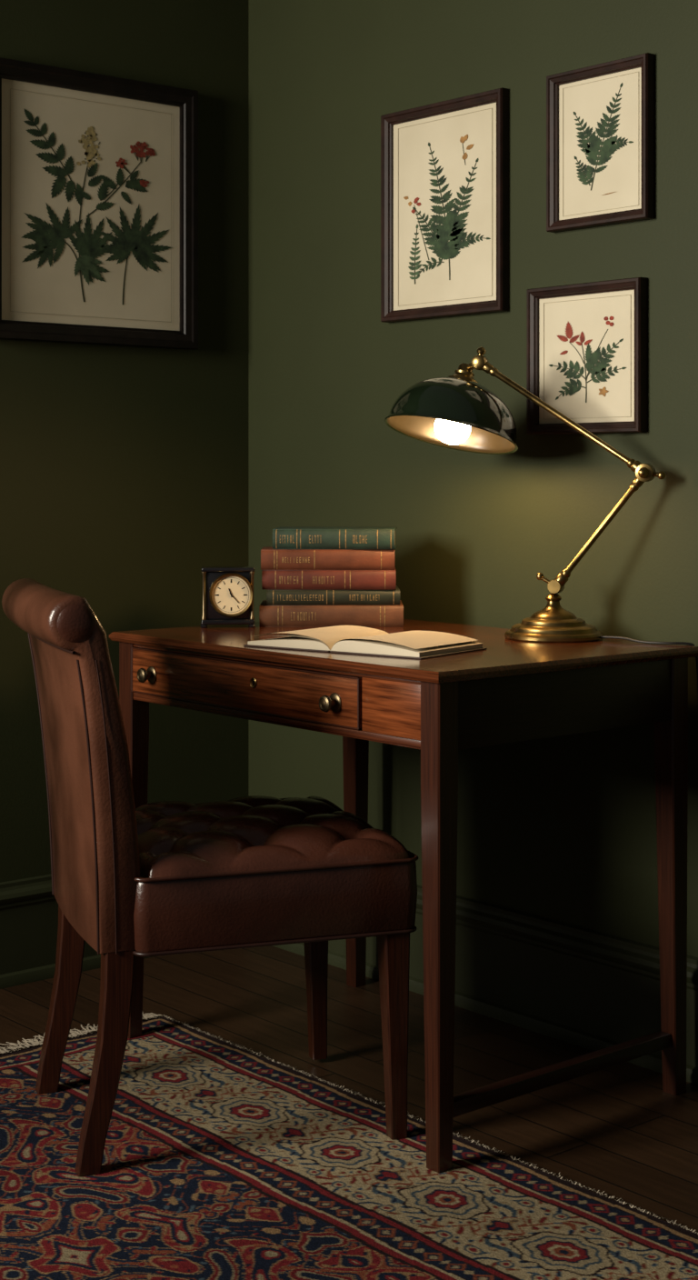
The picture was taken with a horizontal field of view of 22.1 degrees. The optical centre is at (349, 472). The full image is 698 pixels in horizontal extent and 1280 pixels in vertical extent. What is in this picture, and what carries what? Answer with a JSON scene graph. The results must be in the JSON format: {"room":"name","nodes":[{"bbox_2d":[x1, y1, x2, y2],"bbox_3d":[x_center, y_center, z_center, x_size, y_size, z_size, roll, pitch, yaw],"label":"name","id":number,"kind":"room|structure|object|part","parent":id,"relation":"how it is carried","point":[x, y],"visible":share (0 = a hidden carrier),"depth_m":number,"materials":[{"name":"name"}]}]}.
{"room":"office","nodes":[
{"label":"office","id":0,"kind":"room"},
{"bbox_2d":[0,0,248,882],"bbox_3d":[-1.979,-0.300,2.772,4.720,2.750,0.120,0,0,-40],"label":"wall","id":1,"kind":"structure","parent":0,"point":[124,470],"depth_m":3.99,"materials":[{"name":"green paint"}]},
{"bbox_2d":[0,873,153,989],"bbox_3d":[-1.976,0.968,2.676,4.600,0.214,0.030,0,0,-40],"label":"baseboard","id":2,"kind":"structure","parent":1,"relation":"attached to","point":[28,906],"depth_m":3.78,"materials":[{"name":"green paint"}]},
{"bbox_2d":[0,57,198,349],"bbox_3d":[-0.554,-0.574,3.889,0.537,0.587,0.026,0,0,-40],"label":"framed botanical print","id":3,"kind":"object","parent":1,"relation":"attached to","point":[99,173],"visible":1,"depth_m":3.90,"materials":[{"name":"paper"}]},
{"bbox_3d":[-0.556,-0.558,3.894,0.306,0.376,0.001,0,0,-40],"label":"ink stem","id":4,"kind":"part","parent":3,"relation":"part of","materials":[{"name":"green paper"}]},
{"bbox_2d":[0,945,697,1233],"bbox_3d":[-0.488,1.125,1.021,4.720,0.100,4.720,0,0,-40],"label":"floor","id":5,"kind":"structure","parent":0,"point":[615,1130],"depth_m":3.27,"materials":[{"name":"brown wood"}]},
{"bbox_2d":[0,1012,697,1279],"bbox_3d":[-0.210,1.068,2.078,1.653,0.013,2.515,0,0,-40],"label":"rug","id":6,"kind":"object","parent":5,"relation":"on","point":[222,1160],"visible":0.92,"depth_m":2.65,"materials":[{"name":"fabric"}]},
{"bbox_2d":[1,578,418,1176],"bbox_3d":[-0.246,0.625,2.980,0.611,0.882,0.504,0,0,-19],"label":"desk chair","id":7,"kind":"object","parent":6,"relation":"on","point":[163,877],"visible":1,"depth_m":2.80,"materials":[{"name":"brown leather"}]},
{"bbox_3d":[-0.498,0.898,3.094,0.088,0.336,0.040,0,0,-19],"label":"leg","id":8,"kind":"part","parent":7,"relation":"part of","materials":[{"name":"brown wood"}]},
{"bbox_3d":[-0.461,0.458,2.906,0.158,0.548,0.492,0,0,-19],"label":"backrest","id":9,"kind":"part","parent":7,"relation":"part of","materials":[{"name":"brown leather"}]},
{"bbox_3d":[-0.374,0.898,2.735,0.088,0.336,0.040,0,0,-19],"label":"leg","id":10,"kind":"part","parent":7,"relation":"part of","materials":[{"name":"brown wood"}]},
{"bbox_2d":[135,795,409,879],"bbox_3d":[-0.174,0.594,3.005,0.448,0.059,0.458,0,0,-19],"label":"tufted cushion","id":11,"kind":"object","parent":7,"relation":"on","point":[251,836],"depth_m":2.85,"materials":[{"name":"leather"}]},
{"bbox_3d":[-0.062,0.901,3.260,0.044,0.332,0.044,0,0,-19],"label":"leg","id":12,"kind":"part","parent":7,"relation":"part of","materials":[{"name":"brown wood"}]},
{"bbox_3d":[0.071,0.901,2.873,0.044,0.332,0.044,0,0,-19],"label":"leg","id":13,"kind":"part","parent":7,"relation":"part of","materials":[{"name":"brown wood"}]},
{"bbox_2d":[109,619,697,1172],"bbox_3d":[0.075,0.689,3.247,0.646,0.773,0.912,0,0,-40],"label":"writing desk","id":14,"kind":"object","parent":5,"relation":"on","point":[508,691],"visible":0.93,"depth_m":2.97,"materials":[{"name":"brown wood"}]},
{"bbox_3d":[-0.407,0.694,3.389,0.043,0.746,0.043,0,0,-40],"label":"leg","id":15,"kind":"part","parent":14,"relation":"part of","materials":[{"name":"brown wood"}]},
{"bbox_3d":[-0.375,0.373,3.299,0.028,0.031,0.031,0,0,-40],"label":"drawer knob","id":16,"kind":"part","parent":14,"relation":"part of","materials":[{"name":"brown metal"}]},
{"bbox_2d":[200,566,256,628],"bbox_3d":[-0.238,0.243,3.507,0.108,0.117,0.071,0,0,-5],"label":"desk clock","id":17,"kind":"object","parent":14,"relation":"on","point":[227,591],"visible":1,"depth_m":3.48,"materials":[{"name":"black paint"}]},
{"bbox_3d":[-0.238,0.189,3.510,0.104,0.008,0.064,0,0,-5],"label":"plate","id":18,"kind":"part","parent":17,"relation":"part of","materials":[{"name":"black paint"}]},
{"bbox_3d":[-0.238,0.291,3.510,0.104,0.010,0.064,0,0,-5],"label":"plate","id":19,"kind":"part","parent":17,"relation":"part of","materials":[{"name":"black paint"}]},
{"bbox_3d":[-0.190,0.370,3.114,0.015,0.081,0.652,0,0,-40],"label":"drawer","id":20,"kind":"part","parent":14,"relation":"part of","materials":[{"name":"brown wood"}]},
{"bbox_3d":[-0.140,0.324,3.063,0.020,0.006,0.799,0,0,-40],"label":"rail","id":21,"kind":"part","parent":14,"relation":"part of","materials":[{"name":"brown wood"}]},
{"bbox_3d":[-0.140,0.420,3.063,0.020,0.014,0.799,0,0,-40],"label":"rail","id":22,"kind":"part","parent":14,"relation":"part of","materials":[{"name":"brown wood"}]},
{"bbox_3d":[-0.032,0.373,2.896,0.028,0.031,0.031,0,0,-40],"label":"drawer knob","id":23,"kind":"part","parent":14,"relation":"part of","materials":[{"name":"brown metal"}]},
{"bbox_2d":[259,526,403,626],"bbox_3d":[-0.034,0.206,3.578,0.282,0.192,0.166,0,0,0],"label":"book stack","id":24,"kind":"object","parent":14,"relation":"on","point":[312,575],"visible":1,"depth_m":3.50,"materials":[{"name":"red leather"}]},
{"bbox_3d":[0.014,0.698,3.747,0.043,0.754,0.043,0,0,-40],"label":"leg","id":25,"kind":"part","parent":14,"relation":"part of","materials":[{"name":"brown wood"}]},
{"bbox_2d":[243,625,487,659],"bbox_3d":[0.026,0.288,3.082,0.372,0.027,0.202,0,0,36],"label":"open book","id":26,"kind":"object","parent":14,"relation":"on","point":[342,639],"visible":1,"depth_m":3.02,"materials":[{"name":"beige paper"}]},
{"bbox_3d":[0.074,0.370,2.813,0.019,0.086,0.142,0,0,-40],"label":"apron panel","id":27,"kind":"part","parent":14,"relation":"part of","materials":[{"name":"brown wood"}]},
{"bbox_3d":[0.139,0.694,2.748,0.043,0.746,0.043,0,0,-40],"label":"leg","id":28,"kind":"part","parent":14,"relation":"part of","materials":[{"name":"brown wood"}]},
{"bbox_2d":[384,346,697,721],"bbox_3d":[0.356,0.411,3.294,0.588,1.289,0.249,0,0,11],"label":"desk lamp","id":29,"kind":"object","parent":14,"relation":"on","point":[456,412],"visible":0.99,"depth_m":3.24,"materials":[{"name":"gold metal"}]},
{"bbox_3d":[0.201,-0.120,3.334,0.254,0.105,0.254,21,-12,-39],"label":"lamp shade","id":30,"kind":"part","parent":29,"relation":"part of","materials":[{"name":"metal"}]},
{"bbox_3d":[0.194,-0.090,3.329,0.069,0.076,0.069,21,-12,-39],"label":"bulb","id":31,"kind":"part","parent":29,"relation":"part of","materials":[{"name":"white glass"}]},
{"bbox_3d":[0.364,0.199,3.260,0.032,0.007,0.007,32,38,20],"label":"lever","id":32,"kind":"part","parent":29,"relation":"part of","materials":[{"name":"gold metal"}]},
{"bbox_3d":[0.386,-0.102,3.251,0.361,0.021,0.021,35,39,20],"label":"arm","id":33,"kind":"part","parent":29,"relation":"part of","materials":[{"name":"gold metal"}]},
{"bbox_3d":[0.453,0.103,3.222,0.021,0.253,0.021,22,20,-43],"label":"arm","id":34,"kind":"part","parent":29,"relation":"part of","materials":[{"name":"gold metal"}]},
{"bbox_3d":[0.532,0.674,3.162,0.198,0.763,0.028,0,0,29],"label":"power cord","id":35,"kind":"part","parent":29,"relation":"part of","materials":[{"name":"black plastic"}]},
{"bbox_3d":[0.556,0.004,3.177,0.015,0.015,0.015,0,0,-40],"label":"elbow knob","id":36,"kind":"part","parent":29,"relation":"part of","materials":[{"name":"gold metal"}]},
{"bbox_3d":[0.560,0.698,3.106,0.043,0.754,0.043,0,0,-40],"label":"leg","id":37,"kind":"part","parent":14,"relation":"part of","materials":[{"name":"brown wood"}]},
{"bbox_2d":[248,0,697,957],"bbox_3d":[1.302,-0.300,2.466,0.120,2.750,4.600,0,0,-40],"label":"wall","id":38,"kind":"structure","parent":0,"point":[562,828],"depth_m":3.60,"materials":[{"name":"green paint"}]},
{"bbox_2d":[380,87,509,322],"bbox_3d":[0.192,-0.538,3.658,0.024,0.439,0.358,0,0,-40],"label":"framed botanical print","id":39,"kind":"object","parent":38,"relation":"attached to","point":[445,165],"visible":1,"depth_m":3.65,"materials":[{"name":"beige paper"}]},
{"bbox_3d":[0.204,-0.533,3.650,0.001,0.280,0.211,0,0,-40],"label":"ink stem","id":40,"kind":"part","parent":39,"relation":"part of","materials":[{"name":"green paper"}]},
{"bbox_2d":[272,884,697,1085],"bbox_3d":[1.245,0.968,2.418,0.030,0.214,4.600,0,0,-40],"label":"baseboard","id":41,"kind":"structure","parent":38,"relation":"attached to","point":[586,988],"depth_m":3.41,"materials":[{"name":"green paint"}]},
{"bbox_2d":[526,277,648,434],"bbox_3d":[0.444,-0.215,3.362,0.024,0.282,0.284,0,0,-40],"label":"framed botanical print","id":42,"kind":"object","parent":38,"relation":"attached to","point":[587,343],"visible":1,"depth_m":3.36,"materials":[{"name":"beige paper"}]},
{"bbox_3d":[0.448,-0.200,3.363,0.001,0.136,0.169,0,0,-40],"label":"ink stem","id":43,"kind":"part","parent":42,"relation":"part of","materials":[{"name":"green paper"}]},
{"bbox_2d":[546,52,655,232],"bbox_3d":[0.466,-0.611,3.336,0.024,0.299,0.249,0,0,-40],"label":"framed botanical print","id":44,"kind":"object","parent":38,"relation":"attached to","point":[601,117],"visible":1,"depth_m":3.34,"materials":[{"name":"beige paper"}]},
{"bbox_3d":[0.471,-0.620,3.336,0.001,0.181,0.131,0,0,-40],"label":"ink stem","id":45,"kind":"part","parent":44,"relation":"part of","materials":[{"name":"green paper"}]}
]}

